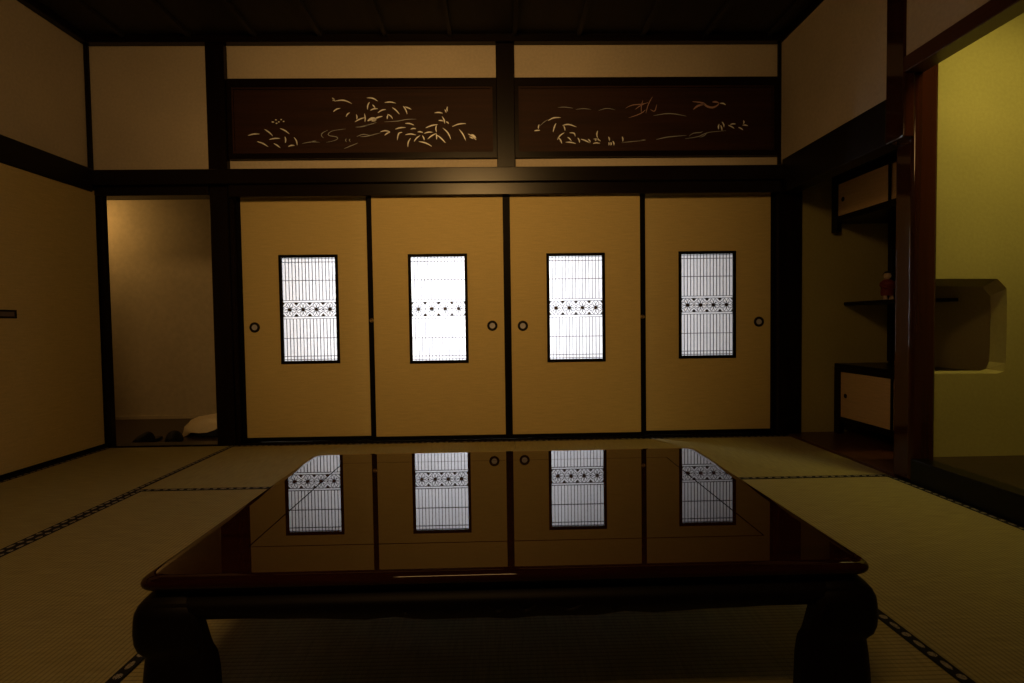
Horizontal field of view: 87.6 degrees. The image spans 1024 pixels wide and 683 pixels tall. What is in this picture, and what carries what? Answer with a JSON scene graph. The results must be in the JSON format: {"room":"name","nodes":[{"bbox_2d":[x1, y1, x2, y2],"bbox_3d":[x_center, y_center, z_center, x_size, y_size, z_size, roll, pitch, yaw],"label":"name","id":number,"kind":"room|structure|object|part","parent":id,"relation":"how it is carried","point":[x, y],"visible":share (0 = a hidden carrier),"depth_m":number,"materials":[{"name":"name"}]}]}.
{"room":"traditional dwelling","nodes":[
{"label":"traditional dwelling","id":0,"kind":"room"},
{"bbox_2d":[0,0,87,166],"bbox_3d":[-2.999,-1.551,1.224,0.100,1.000,5.280,-1,2,-1],"label":"wall","id":1,"kind":"structure","parent":0,"point":[42,89],"depth_m":3.40,"materials":[{"name":"beige paint"}]},
{"bbox_2d":[0,134,92,191],"bbox_3d":[-2.906,-1.036,1.163,0.079,0.160,5.120,-1,2,-1],"label":"trim","id":2,"kind":"structure","parent":1,"relation":"attached to","point":[14,153],"depth_m":3.32,"materials":[{"name":"brown wood"}]},
{"bbox_2d":[17,0,84,41],"bbox_3d":[-2.929,-2.021,1.140,0.050,0.056,5.140,-1,2,-1],"label":"trim","id":3,"kind":"structure","parent":1,"relation":"attached to","point":[35,6],"depth_m":3.46,"materials":[{"name":"brown wood"}]},
{"bbox_2d":[107,199,216,415],"bbox_3d":[-3.450,-0.512,5.263,2.940,2.540,0.100,-1,2,-1],"label":"wall","id":4,"kind":"structure","parent":0,"point":[160,261],"depth_m":5.22,"materials":[{"name":"beige paint"}]},
{"bbox_2d":[115,415,203,419],"bbox_3d":[-3.431,0.743,5.248,2.940,0.032,0.015,-1,2,-1],"label":"baseboard","id":5,"kind":"structure","parent":4,"relation":"attached to","point":[157,416],"depth_m":5.24,"materials":[{"name":"brown wood"}]},
{"bbox_2d":[115,418,216,442],"bbox_3d":[-3.417,0.821,4.623,2.940,0.080,1.390,-1,2,-1],"label":"floor","id":6,"kind":"structure","parent":0,"point":[128,430],"depth_m":4.74,"materials":[{"name":"brown wood"}]},
{"bbox_2d":[132,431,162,442],"bbox_3d":[-2.855,0.747,4.187,0.130,0.082,0.266,-1,2,-1],"label":"slipper","id":7,"kind":"object","parent":6,"relation":"on","point":[148,436],"visible":0.86,"depth_m":4.14,"materials":[{"name":"black plastic"}]},
{"bbox_2d":[165,430,183,441],"bbox_3d":[-2.664,0.743,4.211,0.125,0.082,0.270,-2,2,-29],"label":"slipper","id":8,"kind":"object","parent":6,"relation":"on","point":[173,436],"visible":0.9,"depth_m":4.15,"materials":[{"name":"black plastic"}]},
{"bbox_2d":[182,413,216,436],"bbox_3d":[-2.452,0.668,4.474,0.610,0.270,0.364,-1,2,-1],"label":"cloth bundle","id":9,"kind":"object","parent":6,"relation":"on","point":[206,425],"visible":0.44,"depth_m":4.32,"materials":[{"name":"beige fabric"}]},
{"bbox_2d":[37,0,813,36],"bbox_3d":[-0.456,-2.099,1.195,5.100,0.074,5.350,-1,2,-1],"label":"ceiling","id":10,"kind":"structure","parent":0,"point":[119,17],"depth_m":3.54,"materials":[{"name":"brown wood"}]},
{"bbox_2d":[88,44,888,431],"bbox_3d":[-0.018,-0.706,3.921,5.950,2.955,0.085,-1,2,-1],"label":"wall","id":11,"kind":"structure","parent":0,"point":[149,108],"depth_m":3.84,"materials":[{"name":"beige paint"}]},
{"bbox_2d":[0,446,106,480],"bbox_3d":[-2.931,0.870,1.247,0.167,0.067,5.160,-1,2,-1],"label":"trim","id":12,"kind":"structure","parent":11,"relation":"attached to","point":[40,467],"depth_m":3.35,"materials":[{"name":"brown wood"}]},
{"bbox_2d":[0,163,106,478],"bbox_3d":[-2.920,-0.148,3.319,0.030,1.826,0.968,-1,2,-1],"label":"sliding door","id":13,"kind":"structure","parent":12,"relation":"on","point":[52,394],"depth_m":3.35,"materials":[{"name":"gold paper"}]},
{"bbox_3d":[-2.907,-0.157,3.039,0.005,0.029,0.162,-1,2,-1],"label":"pull plate","id":14,"kind":"part","parent":13,"relation":"part of","materials":[{"name":"brown"}]},
{"bbox_3d":[-2.904,-0.157,3.039,0.010,0.049,0.184,-1,2,-1],"label":"pull frame","id":15,"kind":"part","parent":13,"relation":"part of","materials":[{"name":"brown metal"}]},
{"bbox_2d":[83,45,93,169],"bbox_3d":[-2.990,-1.635,3.769,0.028,0.893,0.028,-1,2,-1],"label":"trim","id":16,"kind":"structure","parent":11,"relation":"attached to","point":[85,47],"depth_m":3.76,"materials":[{"name":"brown wood"}]},
{"bbox_2d":[97,196,115,445],"bbox_3d":[-2.978,-0.169,3.820,0.192,1.860,0.050,-1,2,-1],"label":"trim","id":17,"kind":"structure","parent":11,"relation":"attached to","point":[101,201],"depth_m":3.81,"materials":[{"name":"brown wood"}]},
{"bbox_2d":[93,185,209,199],"bbox_3d":[-2.550,-1.088,3.826,0.815,0.115,0.140,-1,2,-1],"label":"trim","id":18,"kind":"structure","parent":11,"relation":"attached to","point":[109,192],"depth_m":3.76,"materials":[{"name":"brown wood"}]},
{"bbox_2d":[204,43,236,445],"bbox_3d":[-2.072,-0.674,3.856,0.130,2.843,0.140,-1,2,-1],"label":"trim","id":19,"kind":"structure","parent":11,"relation":"attached to","point":[215,53],"depth_m":3.79,"materials":[{"name":"brown wood"}]},
{"bbox_2d":[229,199,243,443],"bbox_3d":[-1.984,-0.140,3.876,0.030,1.750,0.120,-1,2,-1],"label":"trim","id":20,"kind":"structure","parent":11,"relation":"attached to","point":[232,203],"depth_m":3.83,"materials":[{"name":"brown wood"}]},
{"bbox_2d":[226,78,496,160],"bbox_3d":[-1.061,-1.587,3.810,1.903,0.562,0.032,-1,2,-1],"label":"transom panel","id":21,"kind":"object","parent":11,"relation":"attached to","point":[268,118],"visible":1,"depth_m":3.81,"materials":[{"name":"brown wood"}]},
{"bbox_2d":[80,33,783,45],"bbox_3d":[-0.511,-2.144,3.790,5.000,0.056,0.060,-1,2,-1],"label":"trim","id":22,"kind":"structure","parent":11,"relation":"attached to","point":[392,38],"depth_m":3.77,"materials":[{"name":"brown wood"}]},
{"bbox_2d":[90,165,785,185],"bbox_3d":[-0.507,-1.176,3.803,4.940,0.103,0.100,-1,2,-1],"label":"wooden beam","id":23,"kind":"structure","parent":11,"relation":"attached to","point":[149,177],"depth_m":3.75,"materials":[{"name":"brown wood"}]},
{"bbox_2d":[107,432,779,447],"bbox_3d":[-0.437,0.745,3.931,4.930,0.065,0.115,-1,2,-1],"label":"trim","id":24,"kind":"structure","parent":11,"relation":"attached to","point":[194,443],"depth_m":3.89,"materials":[{"name":"brown wood"}]},
{"bbox_2d":[236,197,372,441],"bbox_3d":[-1.493,-0.168,3.886,0.953,1.788,0.030,-1,2,-1],"label":"sliding door","id":25,"kind":"structure","parent":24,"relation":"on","point":[303,262],"depth_m":3.88,"materials":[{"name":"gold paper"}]},
{"bbox_3d":[-1.470,-0.234,3.886,0.386,0.749,0.001,-1,2,-1],"label":"paper pane","id":26,"kind":"part","parent":25,"relation":"part of","materials":[{"name":"white paper"}]},
{"bbox_2d":[367,195,509,440],"bbox_3d":[-0.528,-0.180,3.864,0.996,1.788,0.035,-1,2,-1],"label":"sliding door","id":27,"kind":"structure","parent":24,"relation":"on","point":[438,300],"depth_m":3.86,"materials":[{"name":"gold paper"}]},
{"bbox_3d":[-0.531,-0.237,3.867,0.386,0.749,0.001,-1,2,-1],"label":"paper pane","id":28,"kind":"part","parent":27,"relation":"part of","materials":[{"name":"white paper"}]},
{"bbox_2d":[506,194,644,437],"bbox_3d":[0.467,-0.195,3.885,0.996,1.788,0.035,-1,2,-1],"label":"sliding door","id":29,"kind":"structure","parent":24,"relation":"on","point":[575,263],"depth_m":3.88,"materials":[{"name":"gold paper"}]},
{"bbox_3d":[0.465,-0.247,3.888,0.386,0.749,0.001,-1,2,-1],"label":"paper pane","id":30,"kind":"part","parent":29,"relation":"part of","materials":[{"name":"white paper"}]},
{"bbox_2d":[643,193,773,434],"bbox_3d":[1.446,-0.210,3.948,0.980,1.788,0.030,-1,2,-1],"label":"sliding door","id":31,"kind":"structure","parent":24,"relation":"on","point":[709,258],"depth_m":3.94,"materials":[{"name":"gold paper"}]},
{"bbox_3d":[1.439,-0.271,3.948,0.386,0.749,0.001,-1,2,-1],"label":"paper pane","id":32,"kind":"part","parent":31,"relation":"part of","materials":[{"name":"white paper"}]},
{"bbox_2d":[228,180,780,197],"bbox_3d":[-0.031,-1.091,3.810,3.930,0.091,0.036,-1,2,-1],"label":"trim","id":33,"kind":"structure","parent":11,"relation":"attached to","point":[727,186],"depth_m":3.79,"materials":[{"name":"brown wood"}]},
{"bbox_2d":[495,43,514,166],"bbox_3d":[-0.046,-1.677,3.827,0.131,0.893,0.038,-1,2,-1],"label":"trim","id":34,"kind":"structure","parent":11,"relation":"attached to","point":[505,94],"depth_m":3.81,"materials":[{"name":"brown wood"}]},
{"bbox_2d":[514,76,778,158],"bbox_3d":[0.973,-1.617,3.853,1.906,0.562,0.032,-1,2,-1],"label":"transom panel","id":35,"kind":"object","parent":11,"relation":"attached to","point":[556,117],"visible":1,"depth_m":3.85,"materials":[{"name":"brown wood"}]},
{"bbox_2d":[773,164,801,434],"bbox_3d":[2.024,-0.298,3.957,0.178,1.970,0.140,-1,2,-1],"label":"trim","id":36,"kind":"structure","parent":11,"relation":"attached to","point":[787,206],"depth_m":3.89,"materials":[{"name":"brown wood"}]},
{"bbox_2d":[789,431,910,482],"bbox_3d":[2.442,0.722,3.430,0.795,0.067,1.100,-1,2,-1],"label":"floor","id":37,"kind":"structure","parent":0,"point":[871,449],"depth_m":3.53,"materials":[{"name":"brown wood"}]},
{"bbox_2d":[834,362,973,436],"bbox_3d":[2.612,0.429,3.477,0.429,0.511,0.977,-1,2,-1],"label":"base cabinet","id":38,"kind":"object","parent":37,"relation":"on","point":[863,392],"visible":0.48,"depth_m":3.64,"materials":[{"name":"brown wood"}]},
{"bbox_3d":[2.410,0.392,3.650,0.010,0.327,0.496,-1,2,-1],"label":"door","id":39,"kind":"part","parent":38,"relation":"part of","materials":[{"name":"paper"}]},
{"bbox_2d":[887,223,895,361],"bbox_3d":[2.788,-0.767,3.918,0.038,1.830,0.038,-1,2,-1],"label":"trim","id":40,"kind":"structure","parent":38,"relation":"on","point":[891,226],"depth_m":3.92,"materials":[{"name":"brown wood"}]},
{"bbox_2d":[781,0,989,163],"bbox_3d":[2.028,-1.705,2.388,0.095,0.910,3.000,-1,2,-1],"label":"wall","id":41,"kind":"structure","parent":0,"point":[834,63],"depth_m":3.19,"materials":[{"name":"beige paint"}]},
{"bbox_2d":[777,43,781,164],"bbox_3d":[1.939,-1.706,3.873,0.022,0.893,0.028,-1,2,-1],"label":"trim","id":42,"kind":"structure","parent":41,"relation":"attached to","point":[779,46],"depth_m":3.86,"materials":[{"name":"brown wood"}]},
{"bbox_2d":[782,100,896,192],"bbox_3d":[2.016,-1.175,3.335,0.114,0.238,1.033,-1,2,-1],"label":"trim","id":43,"kind":"structure","parent":41,"relation":"attached to","point":[861,140],"depth_m":3.21,"materials":[{"name":"brown wood"}]},
{"bbox_2d":[886,0,914,144],"bbox_3d":[1.994,-1.575,2.740,0.059,1.079,0.129,-1,2,-1],"label":"trim","id":44,"kind":"structure","parent":41,"relation":"attached to","point":[900,85],"depth_m":2.72,"materials":[{"name":"red wood"}]},
{"bbox_2d":[893,63,938,480],"bbox_3d":[2.105,-0.424,2.787,0.133,2.300,0.133,-1,2,-1],"label":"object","id":45,"kind":"structure","parent":41,"relation":"attached to","point":[916,172],"depth_m":2.74,"materials":[{"name":"red wood"}]},
{"bbox_2d":[904,0,1023,72],"bbox_3d":[2.041,-1.363,1.800,0.104,0.078,1.800,-1,2,-1],"label":"trim","id":46,"kind":"structure","parent":41,"relation":"attached to","point":[993,14],"depth_m":2.36,"materials":[{"name":"red wood"}]},
{"bbox_2d":[935,286,990,370],"bbox_3d":[2.896,-0.480,3.443,0.150,2.455,1.013,-1,2,-1],"label":"wall","id":47,"kind":"structure","parent":0,"point":[962,326],"depth_m":3.35,"materials":[{"name":"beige paint"}]},
{"bbox_2d":[831,149,896,232],"bbox_3d":[2.579,-0.992,3.428,0.457,0.422,0.977,-1,2,-1],"label":"upper cabinet","id":48,"kind":"object","parent":47,"relation":"attached to","point":[865,193],"visible":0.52,"depth_m":3.59,"materials":[{"name":"brown wood"}]},
{"bbox_3d":[2.363,-1.007,3.602,0.010,0.227,0.496,-1,2,-1],"label":"door","id":49,"kind":"part","parent":48,"relation":"part of","materials":[{"name":"wood"}]},
{"bbox_3d":[2.386,-0.993,3.176,0.010,0.227,0.376,-1,2,-1],"label":"door","id":50,"kind":"part","parent":48,"relation":"part of","materials":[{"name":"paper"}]},
{"bbox_2d":[844,298,957,304],"bbox_3d":[2.636,-0.272,3.659,0.362,0.022,0.577,-1,2,-1],"label":"corner shelf","id":51,"kind":"object","parent":47,"relation":"attached to","point":[889,301],"visible":0.66,"depth_m":3.61,"materials":[{"name":"brown wood"}]},
{"bbox_2d":[879,271,894,299],"bbox_3d":[2.549,-0.380,3.622,0.128,0.196,0.080,-1,2,-1],"label":"figurine","id":52,"kind":"object","parent":51,"relation":"on","point":[887,286],"visible":0.91,"depth_m":3.60,"materials":[{"name":"red fabric"}]},
{"bbox_2d":[933,13,1023,456],"bbox_3d":[2.555,-0.683,2.877,0.850,2.600,0.085,-1,2,-1],"label":"wall","id":53,"kind":"structure","parent":0,"point":[980,225],"depth_m":2.83,"materials":[{"name":"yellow paint"}]},
{"bbox_2d":[911,459,1023,526],"bbox_3d":[2.124,0.724,1.867,0.095,0.177,1.790,-1,2,-1],"label":"trim","id":54,"kind":"structure","parent":53,"relation":"attached to","point":[1002,500],"depth_m":2.41,"materials":[{"name":"black paint"}]},
{"bbox_2d":[933,455,1023,488],"bbox_3d":[2.596,0.727,1.932,0.850,0.155,1.900,-1,2,-1],"label":"floor","id":55,"kind":"structure","parent":0,"point":[1009,470],"depth_m":2.69,"materials":[{"name":"beige wicker"}]},
{"bbox_3d":[-0.763,0.916,1.240,8.100,0.085,5.250,-1,2,-1],"label":"floor","id":56,"kind":"structure","parent":0,"visible":0},
{"bbox_2d":[0,446,232,552],"bbox_3d":[-2.425,0.815,2.822,0.911,0.056,2.008,-1,2,-1],"label":"mat","id":57,"kind":"object","parent":56,"relation":"on","point":[37,502],"visible":0.68,"depth_m":2.94,"materials":[{"name":"wicker"}]},
{"bbox_2d":[0,489,266,682],"bbox_3d":[-1.452,0.836,1.812,0.988,0.056,1.975,-1,2,-1],"label":"mat","id":58,"kind":"object","parent":56,"relation":"on","point":[71,593],"visible":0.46,"depth_m":1.80,"materials":[{"name":"wicker"}]},
{"bbox_2d":[137,440,515,491],"bbox_3d":[-0.974,0.778,3.334,2.008,0.056,1.046,-1,2,-1],"label":"mat","id":59,"kind":"object","parent":56,"relation":"on","point":[239,467],"visible":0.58,"depth_m":3.41,"materials":[{"name":"wicker"}]},
{"bbox_2d":[120,605,958,682],"bbox_3d":[0.048,0.831,1.358,1.988,0.056,1.003,-1,2,-1],"label":"mat","id":60,"kind":"object","parent":56,"relation":"on","point":[752,644],"visible":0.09,"depth_m":1.39,"materials":[{"name":"wicker"}]},
{"bbox_2d":[132,448,877,682],"bbox_3d":[-0.013,0.625,1.627,1.547,0.340,1.079,-1,2,-1],"label":"table","id":61,"kind":"object","parent":60,"relation":"on","point":[491,534],"visible":1,"depth_m":1.18,"materials":[{"name":"red wood"}]},
{"bbox_3d":[-0.694,0.667,1.156,0.164,0.308,0.164,-1,2,-1],"label":"leg","id":62,"kind":"part","parent":61,"relation":"part of","materials":[{"name":"brown wood"}]},
{"bbox_3d":[0.688,0.647,1.185,0.164,0.308,0.164,-1,2,-1],"label":"leg","id":63,"kind":"part","parent":61,"relation":"part of","materials":[{"name":"brown wood"}]},
{"bbox_2d":[515,435,890,478],"bbox_3d":[1.035,0.749,3.376,2.008,0.056,1.046,-1,2,-1],"label":"mat","id":64,"kind":"object","parent":56,"relation":"on","point":[782,456],"visible":0.52,"depth_m":3.44,"materials":[{"name":"wicker"}]},
{"bbox_2d":[741,476,1023,682],"bbox_3d":[1.552,0.792,1.875,1.038,0.056,1.975,-1,2,-1],"label":"mat","id":65,"kind":"object","parent":56,"relation":"on","point":[945,574],"visible":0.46,"depth_m":1.86,"materials":[{"name":"wicker"}]},
{"bbox_3d":[2.598,-0.603,-0.164,1.095,2.955,2.200,-1,2,-1],"label":"wall","id":66,"kind":"structure","parent":0,"visible":0},
{"bbox_2d":[783,0,823,39],"bbox_3d":[2.017,-2.092,1.244,0.054,0.056,5.140,-1,2,-1],"label":"trim","id":67,"kind":"structure","parent":66,"relation":"attached to","point":[816,3],"depth_m":3.58,"materials":[{"name":"brown wood"}]}
]}

